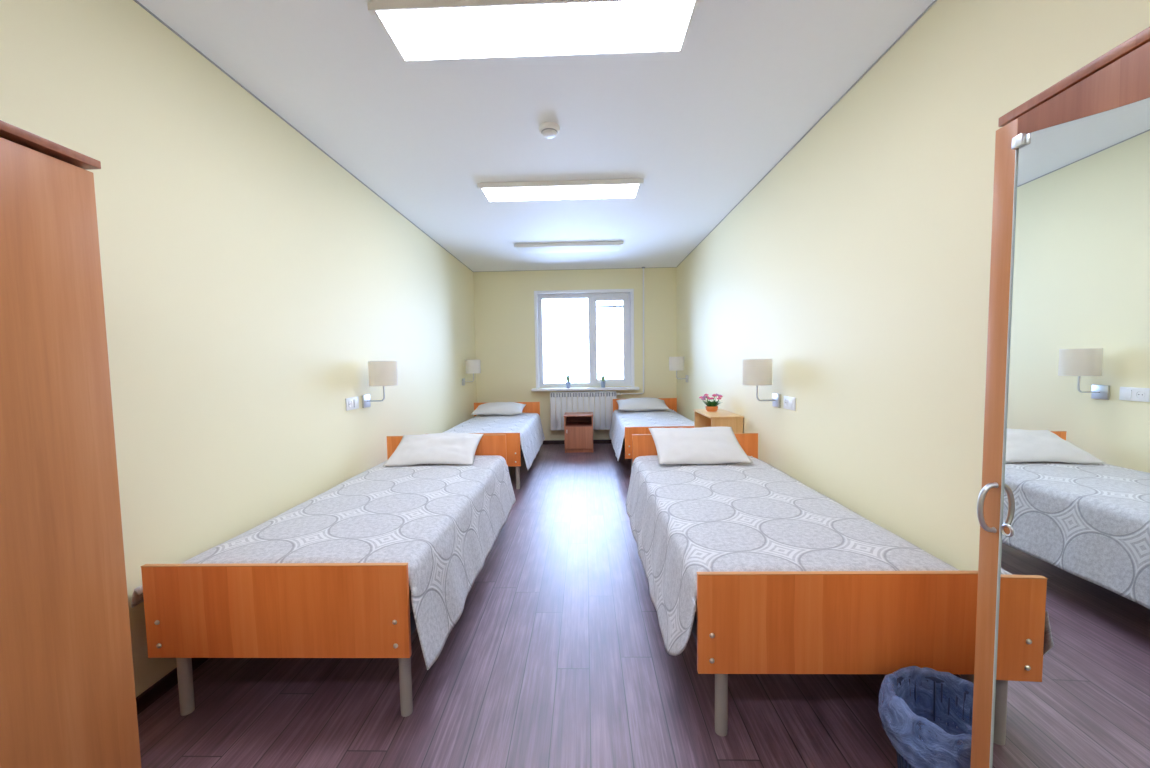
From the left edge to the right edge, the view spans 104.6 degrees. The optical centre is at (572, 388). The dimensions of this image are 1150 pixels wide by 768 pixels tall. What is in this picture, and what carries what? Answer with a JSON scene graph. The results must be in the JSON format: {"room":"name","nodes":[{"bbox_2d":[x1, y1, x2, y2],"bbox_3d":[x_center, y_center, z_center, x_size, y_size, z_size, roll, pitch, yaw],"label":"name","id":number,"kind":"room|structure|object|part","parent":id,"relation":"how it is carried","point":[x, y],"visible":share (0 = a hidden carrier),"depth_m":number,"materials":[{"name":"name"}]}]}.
{"room":"dormitory bedroom","nodes":[
{"label":"dormitory bedroom","id":0,"kind":"room"},
{"bbox_2d":[0,0,476,696],"bbox_3d":[-1.628,-0.141,1.808,0.150,2.540,9.838,-1,4,2],"label":"wall","id":1,"kind":"structure","parent":0,"point":[251,282],"depth_m":1.95,"materials":[{"name":"yellow paint"}]},
{"bbox_2d":[136,658,208,714],"bbox_3d":[-1.471,0.972,3.909,0.014,0.058,5.403,-1,4,2],"label":"baseboard","id":2,"kind":"structure","parent":1,"relation":"attached to","point":[149,696],"depth_m":1.64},
{"bbox_2d":[134,0,472,271],"bbox_3d":[-1.573,-1.405,1.710,0.005,0.006,9.503,-1,4,2],"label":"trim","id":3,"kind":"structure","parent":1,"relation":"attached to","point":[136,1],"depth_m":2.19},
{"bbox_2d":[345,397,358,410],"bbox_3d":[-1.508,0.100,3.043,0.014,0.084,0.159,-1,4,2],"label":"wall socket","id":4,"kind":"object","parent":1,"relation":"attached to","point":[352,403],"visible":1,"depth_m":3.04,"materials":[{"name":"white plastic"}]},
{"bbox_2d":[354,399,357,406],"bbox_3d":[-1.504,0.098,3.079,0.008,0.056,0.052,-1,4,2],"label":"rocker switch","id":5,"kind":"object","parent":4,"relation":"attached to","point":[355,400],"depth_m":3.07,"materials":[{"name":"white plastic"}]},
{"bbox_2d":[362,361,397,407],"bbox_3d":[-1.395,-0.034,3.222,0.236,0.334,0.192,-1,4,2],"label":"wall lamp","id":6,"kind":"object","parent":1,"relation":"attached to","point":[381,373],"visible":1,"depth_m":3.14,"materials":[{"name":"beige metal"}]},
{"bbox_3d":[-1.503,0.089,3.233,0.014,0.092,0.100,-1,4,2],"label":"wall plate","id":7,"kind":"part","parent":6,"relation":"part of","materials":[{"name":"silver metal"}]},
{"bbox_3d":[-1.434,0.010,3.226,0.136,0.166,0.011,-1,4,2],"label":"arm","id":8,"kind":"part","parent":6,"relation":"part of","materials":[{"name":"silver metal"}]},
{"bbox_3d":[-1.374,-0.112,3.217,0.192,0.178,0.192,-1,4,2],"label":"lamp shade","id":9,"kind":"part","parent":6,"relation":"part of","materials":[{"name":"white fabric"}]},
{"bbox_2d":[462,360,480,385],"bbox_3d":[-1.326,-0.214,5.815,0.236,0.334,0.192,-1,4,2],"label":"wall lamp","id":10,"kind":"object","parent":1,"relation":"attached to","point":[472,366],"visible":1,"depth_m":5.73,"materials":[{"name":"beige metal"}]},
{"bbox_3d":[-1.305,-0.292,5.810,0.192,0.178,0.192,-1,4,2],"label":"lamp shade","id":11,"kind":"part","parent":10,"relation":"part of","materials":[{"name":"white fabric"}]},
{"bbox_2d":[137,0,934,271],"bbox_3d":[-0.109,-1.492,1.684,3.236,0.120,9.838,-1,4,2],"label":"ceiling","id":12,"kind":"structure","parent":0,"point":[702,124],"depth_m":2.32,"materials":[{"name":"white paint"}]},
{"bbox_2d":[368,0,703,61],"bbox_3d":[-0.136,-1.413,1.736,1.228,0.040,0.286,-1,4,2],"label":"recessed light","id":13,"kind":"object","parent":12,"relation":"in","point":[419,30],"visible":1,"depth_m":1.71,"materials":[{"name":"white plastic"}]},
{"bbox_2d":[539,122,559,138],"bbox_3d":[-0.133,-1.457,2.519,0.120,0.050,0.120,-1,4,2],"label":"smoke detector","id":14,"kind":"object","parent":12,"relation":"attached to","point":[549,130],"visible":1,"depth_m":2.49,"materials":[{"name":"white plastic"}]},
{"bbox_2d":[477,178,643,201],"bbox_3d":[-0.092,-1.516,3.397,1.228,0.040,0.286,-1,4,2],"label":"recessed light","id":15,"kind":"object","parent":12,"relation":"in","point":[597,188],"visible":1,"depth_m":3.33,"materials":[{"name":"white plastic"}]},
{"bbox_2d":[482,184,638,200],"bbox_3d":[-0.092,-1.500,3.398,1.156,0.009,0.266,-1,4,2],"label":"diffuser","id":16,"kind":"object","parent":15,"relation":"attached to","point":[493,192],"depth_m":3.37,"materials":[{"name":"white plastic"}]},
{"bbox_2d":[514,241,622,253],"bbox_3d":[-0.046,-1.621,5.103,1.228,0.040,0.286,-1,4,2],"label":"recessed light","id":17,"kind":"object","parent":12,"relation":"in","point":[580,246],"visible":1,"depth_m":5.01,"materials":[{"name":"white plastic"}]},
{"bbox_2d":[518,245,619,252],"bbox_3d":[-0.046,-1.606,5.104,1.156,0.009,0.266,-1,4,2],"label":"diffuser","id":18,"kind":"object","parent":17,"relation":"attached to","point":[521,248],"depth_m":5.07,"materials":[{"name":"white plastic"}]},
{"bbox_2d":[137,444,970,767],"bbox_3d":[-0.063,1.153,1.846,3.236,0.100,9.838,-1,4,2],"label":"floor","id":19,"kind":"structure","parent":0,"point":[556,655],"depth_m":1.63,"materials":[{"name":"laminate"}]},
{"bbox_2d":[0,120,140,767],"bbox_3d":[-1.312,0.348,0.678,0.498,1.692,0.812,-1,4,2],"label":"wardrobe","id":20,"kind":"object","parent":19,"relation":"on","point":[68,696],"visible":1,"depth_m":0.94,"materials":[{"name":"brown wood"}]},
{"bbox_3d":[-1.337,-0.487,0.627,0.476,0.018,0.812,-1,4,2],"label":"panel","id":21,"kind":"part","parent":20,"relation":"part of","materials":[{"name":"brown wood"}]},
{"bbox_2d":[140,435,506,716],"bbox_3d":[-0.978,0.745,2.442,0.907,0.672,1.900,-1,4,2],"label":"bed","id":22,"kind":"object","parent":19,"relation":"on","point":[234,610],"visible":0.48,"depth_m":1.50,"materials":[{"name":"orange wood"}]},
{"bbox_3d":[-1.366,0.999,1.564,0.040,0.286,0.040,-1,4,2],"label":"leg","id":23,"kind":"part","parent":22,"relation":"part of","materials":[{"name":"grey metal"}]},
{"bbox_3d":[-1.003,0.753,1.506,0.905,0.320,0.018,-1,4,2],"label":"footboard","id":24,"kind":"part","parent":22,"relation":"part of","materials":[{"name":"orange wood"}]},
{"bbox_2d":[131,455,515,669],"bbox_3d":[-0.983,0.734,2.421,1.060,0.379,1.879,-1,4,2],"label":"bedspread","id":25,"kind":"object","parent":22,"relation":"on","point":[444,521],"visible":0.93,"depth_m":1.94,"materials":[{"name":"white fabric"}]},
{"bbox_2d":[383,433,482,465],"bbox_3d":[-0.967,0.419,3.145,0.601,0.171,0.395,-1,4,-1],"label":"pillow","id":26,"kind":"object","parent":25,"relation":"on","point":[437,448],"visible":1,"depth_m":3.06,"materials":[{"name":"white fabric"}]},
{"bbox_3d":[-0.582,0.987,1.543,0.040,0.286,0.040,-1,4,2],"label":"leg","id":27,"kind":"part","parent":22,"relation":"part of","materials":[{"name":"grey metal"}]},
{"bbox_3d":[-0.979,0.674,2.441,0.881,0.142,1.845,-1,4,2],"label":"mattress","id":28,"kind":"part","parent":22,"relation":"part of","materials":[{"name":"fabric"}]},
{"bbox_3d":[-0.555,0.775,2.435,0.026,0.070,1.855,-1,4,2],"label":"rail","id":29,"kind":"part","parent":22,"relation":"part of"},
{"bbox_3d":[-0.956,0.496,3.369,0.905,0.285,0.018,-1,4,2],"label":"headboard","id":30,"kind":"part","parent":22,"relation":"part of","materials":[{"name":"orange wood"}]},
{"bbox_2d":[470,402,539,488],"bbox_3d":[-0.926,0.577,5.175,0.907,0.672,1.900,-1,4,2],"label":"bed","id":31,"kind":"object","parent":19,"relation":"on","point":[514,453],"visible":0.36,"depth_m":4.23,"materials":[{"name":"orange wood"}]},
{"bbox_2d":[443,413,544,469],"bbox_3d":[-0.914,0.565,5.154,1.025,0.379,1.878,-1,4,2],"label":"bedspread","id":32,"kind":"object","parent":31,"relation":"on","point":[529,426],"visible":0.77,"depth_m":4.93,"materials":[{"name":"white fabric"}]},
{"bbox_2d":[470,402,525,414],"bbox_3d":[-0.966,0.257,5.835,0.661,0.154,0.435,-1,4,2],"label":"pillow","id":33,"kind":"object","parent":32,"relation":"on","point":[494,408],"visible":1,"depth_m":5.68,"materials":[{"name":"white fabric"}]},
{"bbox_3d":[-0.952,0.585,4.240,0.905,0.320,0.018,-1,4,2],"label":"footboard","id":34,"kind":"part","parent":31,"relation":"part of","materials":[{"name":"orange wood"}]},
{"bbox_3d":[-0.905,0.328,6.102,0.905,0.285,0.018,-1,4,2],"label":"headboard","id":35,"kind":"part","parent":31,"relation":"part of","materials":[{"name":"orange wood"}]},
{"bbox_3d":[-0.531,0.819,4.276,0.040,0.286,0.040,-1,4,2],"label":"leg","id":36,"kind":"part","parent":31,"relation":"part of","materials":[{"name":"grey metal"}]},
{"bbox_2d":[564,412,592,452],"bbox_3d":[0.082,0.591,6.061,0.394,0.502,0.403,-1,4,2],"label":"nightstand","id":37,"kind":"object","parent":19,"relation":"on","point":[578,426],"visible":1,"depth_m":5.89,"materials":[{"name":"red wood"}]},
{"bbox_3d":[-0.100,0.600,6.083,0.016,0.486,0.360,-1,4,2],"label":"panel","id":38,"kind":"part","parent":37,"relation":"part of","materials":[{"name":"red wood"}]},
{"bbox_3d":[0.078,0.347,6.060,0.394,0.016,0.374,-1,4,2],"label":"panel","id":39,"kind":"part","parent":37,"relation":"part of","materials":[{"name":"red wood"}]},
{"bbox_3d":[0.087,0.577,6.253,0.350,0.466,0.008,-1,4,2],"label":"panel","id":40,"kind":"part","parent":37,"relation":"part of","materials":[{"name":"red laminate"}]},
{"bbox_2d":[566,422,591,426],"bbox_3d":[0.081,0.486,6.074,0.350,0.016,0.338,-1,4,2],"label":"shelf","id":41,"kind":"object","parent":37,"relation":"attached to","point":[568,424],"depth_m":6.01,"materials":[{"name":"red laminate"}]},
{"bbox_3d":[0.078,0.648,5.895,0.369,0.297,0.016,-1,4,2],"label":"door","id":42,"kind":"part","parent":37,"relation":"part of","materials":[{"name":"red wood"}]},
{"bbox_2d":[613,398,693,469],"bbox_3d":[1.001,0.530,5.402,0.907,0.672,1.900,-1,4,2],"label":"bed","id":43,"kind":"object","parent":19,"relation":"on","point":[671,403],"visible":0.29,"depth_m":4.47,"materials":[{"name":"orange wood"}]},
{"bbox_3d":[1.023,0.281,6.328,0.905,0.285,0.018,-1,4,2],"label":"headboard","id":44,"kind":"part","parent":43,"relation":"part of","materials":[{"name":"orange wood"}]},
{"bbox_2d":[609,409,693,461],"bbox_3d":[0.976,0.518,5.381,0.996,0.381,1.879,-1,4,2],"label":"bedspread","id":45,"kind":"object","parent":43,"relation":"on","point":[621,419],"visible":0.78,"depth_m":5.19,"materials":[{"name":"white fabric"}]},
{"bbox_2d":[616,397,668,410],"bbox_3d":[0.940,0.207,6.052,0.681,0.162,0.453,-1,4,1],"label":"pillow","id":46,"kind":"object","parent":45,"relation":"on","point":[645,403],"visible":1,"depth_m":5.89,"materials":[{"name":"white fabric"}]},
{"bbox_3d":[0.975,0.538,4.466,0.905,0.320,0.018,-1,4,2],"label":"footboard","id":47,"kind":"part","parent":43,"relation":"part of","materials":[{"name":"orange wood"}]},
{"bbox_2d":[693,409,743,432],"bbox_3d":[1.300,0.579,4.070,0.305,0.728,0.612,-1,4,2],"label":"nightstand","id":48,"kind":"object","parent":19,"relation":"on","point":[702,417],"visible":0.3,"depth_m":3.81,"materials":[{"name":"brown wood"}]},
{"bbox_3d":[1.326,0.568,4.362,0.262,0.712,0.016,-1,4,2],"label":"panel","id":49,"kind":"part","parent":48,"relation":"part of","materials":[{"name":"brown wood"}]},
{"bbox_2d":[699,394,722,411],"bbox_3d":[1.295,0.125,4.157,0.217,0.168,0.223,-1,4,2],"label":"flower pot","id":50,"kind":"object","parent":48,"relation":"on","point":[712,406],"visible":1,"depth_m":4.12,"materials":[{"name":"orange ceramic"}]},
{"bbox_3d":[1.298,0.184,4.156,0.116,0.048,0.116,-1,4,2],"label":"pot","id":51,"kind":"part","parent":50,"relation":"part of","materials":[{"name":"orange ceramic"}]},
{"bbox_3d":[1.309,0.223,4.048,0.276,0.016,0.612,-1,4,2],"label":"panel","id":52,"kind":"part","parent":48,"relation":"part of","materials":[{"name":"brown wood"}]},
{"bbox_3d":[1.310,0.604,3.779,0.262,0.712,0.016,-1,4,2],"label":"panel","id":53,"kind":"part","parent":48,"relation":"part of","materials":[{"name":"brown wood"}]},
{"bbox_2d":[632,433,977,735],"bbox_3d":[0.869,0.721,2.319,0.907,0.672,1.900,-1,4,2],"label":"bed","id":54,"kind":"object","parent":19,"relation":"on","point":[748,622],"visible":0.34,"depth_m":1.38,"materials":[{"name":"orange wood"}]},
{"bbox_3d":[0.447,0.764,2.336,0.026,0.070,1.855,-1,4,2],"label":"rail","id":55,"kind":"part","parent":54,"relation":"part of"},
{"bbox_3d":[0.891,0.472,3.245,0.905,0.285,0.018,-1,4,2],"label":"headboard","id":56,"kind":"part","parent":54,"relation":"part of","materials":[{"name":"orange wood"}]},
{"bbox_3d":[0.481,0.975,1.441,0.040,0.286,0.040,-1,4,2],"label":"leg","id":57,"kind":"part","parent":54,"relation":"part of","materials":[{"name":"grey metal"}]},
{"bbox_2d":[625,455,959,655],"bbox_3d":[0.872,0.708,2.307,1.050,0.381,1.859,-1,4,2],"label":"bedspread","id":58,"kind":"object","parent":54,"relation":"on","point":[686,520],"visible":0.91,"depth_m":1.82,"materials":[{"name":"white fabric"}]},
{"bbox_2d":[649,427,752,463],"bbox_3d":[0.844,0.378,3.016,0.601,0.194,0.405,-1,4,0],"label":"pillow","id":59,"kind":"object","parent":58,"relation":"on","point":[704,445],"visible":1,"depth_m":2.92,"materials":[{"name":"white fabric"}]},
{"bbox_3d":[0.843,0.729,1.383,0.905,0.320,0.018,-1,4,2],"label":"footboard","id":60,"kind":"part","parent":54,"relation":"part of","materials":[{"name":"orange wood"}]},
{"bbox_3d":[1.265,0.963,1.420,0.040,0.286,0.040,-1,4,2],"label":"leg","id":61,"kind":"part","parent":54,"relation":"part of","materials":[{"name":"grey metal"}]},
{"bbox_2d":[878,666,973,767],"bbox_3d":[1.014,0.977,1.210,0.312,0.292,0.309,-1,4,2],"label":"waste bin","id":62,"kind":"object","parent":19,"relation":"on","point":[905,734],"visible":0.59,"depth_m":1.23,"materials":[{"name":"blue plastic"}]},
{"bbox_2d":[970,27,1149,767],"bbox_3d":[1.060,0.316,0.539,0.499,1.692,0.812,-1,4,3],"label":"wardrobe","id":63,"kind":"object","parent":19,"relation":"on","point":[1062,666],"visible":1,"depth_m":0.77,"materials":[{"name":"brown wood"}]},
{"bbox_3d":[0.848,0.244,0.912,0.034,0.106,0.012,-1,4,3],"label":"door handle","id":64,"kind":"part","parent":63,"relation":"part of","materials":[{"name":"silver metal"}]},
{"bbox_3d":[1.068,-0.519,0.486,0.454,0.018,0.812,-1,4,3],"label":"panel","id":65,"kind":"part","parent":63,"relation":"part of","materials":[{"name":"brown wood"}]},
{"bbox_3d":[0.835,-0.451,0.505,0.004,0.094,0.701,-1,4,3],"label":"door rail","id":66,"kind":"part","parent":63,"relation":"part of","materials":[{"name":"brown wood"}]},
{"bbox_2d":[473,267,676,439],"bbox_3d":[0.042,-0.462,6.581,2.936,2.540,0.185,-1,4,2],"label":"wall","id":67,"kind":"structure","parent":0,"point":[504,317],"depth_m":6.47,"materials":[{"name":"yellow paint"}]},
{"bbox_2d":[480,267,673,271],"bbox_3d":[0.018,-1.721,6.409,2.926,0.005,0.004,-1,4,2],"label":"trim","id":68,"kind":"structure","parent":67,"relation":"attached to","point":[656,267],"depth_m":6.41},
{"bbox_2d":[543,440,611,443],"bbox_3d":[0.061,0.783,6.557,2.908,0.058,0.014,-1,4,2],"label":"baseboard","id":69,"kind":"structure","parent":67,"relation":"attached to","point":[544,441],"depth_m":6.56,"materials":[{"name":"brown wood"}]},
{"bbox_2d":[550,391,616,429],"bbox_3d":[0.153,0.315,6.467,0.960,0.551,0.131,-1,4,2],"label":"radiator","id":70,"kind":"object","parent":67,"relation":"attached to","point":[602,421],"visible":0.87,"depth_m":6.40,"materials":[{"name":"white metal"}]},
{"bbox_2d":[617,267,644,394],"bbox_3d":[0.831,-0.821,6.380,0.432,1.824,0.059,-1,4,-4],"label":"pipe","id":71,"kind":"object","parent":70,"relation":"attached to","point":[642,267],"visible":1,"depth_m":6.39,"materials":[{"name":"white plastic"}]},
{"bbox_2d":[531,289,638,390],"bbox_3d":[0.168,-0.708,6.477,1.550,1.450,0.315,-1,4,2],"label":"window","id":72,"kind":"structure","parent":67,"relation":"in","point":[625,295],"depth_m":6.53,"materials":[{"name":"white plastic"}]},
{"bbox_2d":[566,375,570,387],"bbox_3d":[-0.069,-0.113,6.463,0.074,0.199,0.073,-1,4,2],"label":"potted plant","id":73,"kind":"object","parent":72,"relation":"on","point":[568,382],"visible":0.97,"depth_m":6.44,"materials":[{"name":"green plant"}]},
{"bbox_3d":[0.179,0.000,6.488,1.550,0.036,0.250,-1,4,2],"label":"sill","id":74,"kind":"part","parent":72,"relation":"part of","materials":[{"name":"white plastic"}]},
{"bbox_2d":[601,375,605,387],"bbox_3d":[0.438,-0.116,6.449,0.074,0.190,0.073,-1,4,2],"label":"potted plant","id":75,"kind":"object","parent":72,"relation":"on","point":[603,381],"visible":1,"depth_m":6.43,"materials":[{"name":"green plant"}]},
{"bbox_3d":[0.548,-0.719,6.568,0.521,1.284,0.062,-1,4,2],"label":"sash","id":76,"kind":"part","parent":72,"relation":"part of","materials":[{"name":"white plastic"}]},
{"bbox_2d":[677,0,1149,675],"bbox_3d":[1.456,-0.188,1.723,0.150,2.540,9.838,-1,4,2],"label":"wall","id":77,"kind":"structure","parent":0,"point":[858,265],"depth_m":1.93,"materials":[{"name":"yellow paint"}]},
{"bbox_2d":[669,357,687,381],"bbox_3d":[1.374,-0.252,5.791,0.236,0.334,0.192,-1,4,2],"label":"wall lamp","id":78,"kind":"object","parent":77,"relation":"attached to","point":[676,364],"visible":1,"depth_m":5.71,"materials":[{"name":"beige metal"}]},
{"bbox_3d":[1.351,-0.329,5.787,0.192,0.178,0.192,-1,4,2],"label":"lamp shade","id":79,"kind":"part","parent":78,"relation":"part of","materials":[{"name":"white fabric"}]},
{"bbox_2d":[742,359,779,407],"bbox_3d":[1.303,-0.040,3.090,0.236,0.334,0.192,-1,4,2],"label":"wall lamp","id":80,"kind":"object","parent":77,"relation":"attached to","point":[755,372],"visible":1,"depth_m":3.01,"materials":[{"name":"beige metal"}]},
{"bbox_3d":[1.280,-0.118,3.086,0.192,0.178,0.192,-1,4,2],"label":"lamp shade","id":81,"kind":"part","parent":80,"relation":"part of","materials":[{"name":"white fabric"}]},
{"bbox_3d":[1.344,0.003,3.091,0.136,0.166,0.011,-1,4,2],"label":"arm","id":82,"kind":"part","parent":80,"relation":"part of","materials":[{"name":"silver metal"}]},
{"bbox_3d":[1.416,0.079,3.094,0.014,0.092,0.100,-1,4,2],"label":"wall plate","id":83,"kind":"part","parent":80,"relation":"part of","materials":[{"name":"silver metal"}]},
{"bbox_2d":[784,396,795,410],"bbox_3d":[1.411,0.093,2.900,0.014,0.084,0.159,-1,4,2],"label":"wall socket","id":84,"kind":"object","parent":77,"relation":"attached to","point":[789,402],"visible":1,"depth_m":2.88,"materials":[{"name":"white plastic"}]},
{"bbox_2d":[789,399,792,407],"bbox_3d":[1.407,0.096,2.864,0.008,0.056,0.052,-1,4,2],"label":"rocker switch","id":85,"kind":"object","parent":84,"relation":"attached to","point":[790,400],"depth_m":2.86,"materials":[{"name":"white plastic"}]},
{"bbox_2d":[676,0,936,267],"bbox_3d":[1.357,-1.450,1.630,0.005,0.006,9.503,-1,4,2],"label":"trim","id":86,"kind":"structure","parent":77,"relation":"attached to","point":[933,3],"depth_m":2.26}
]}

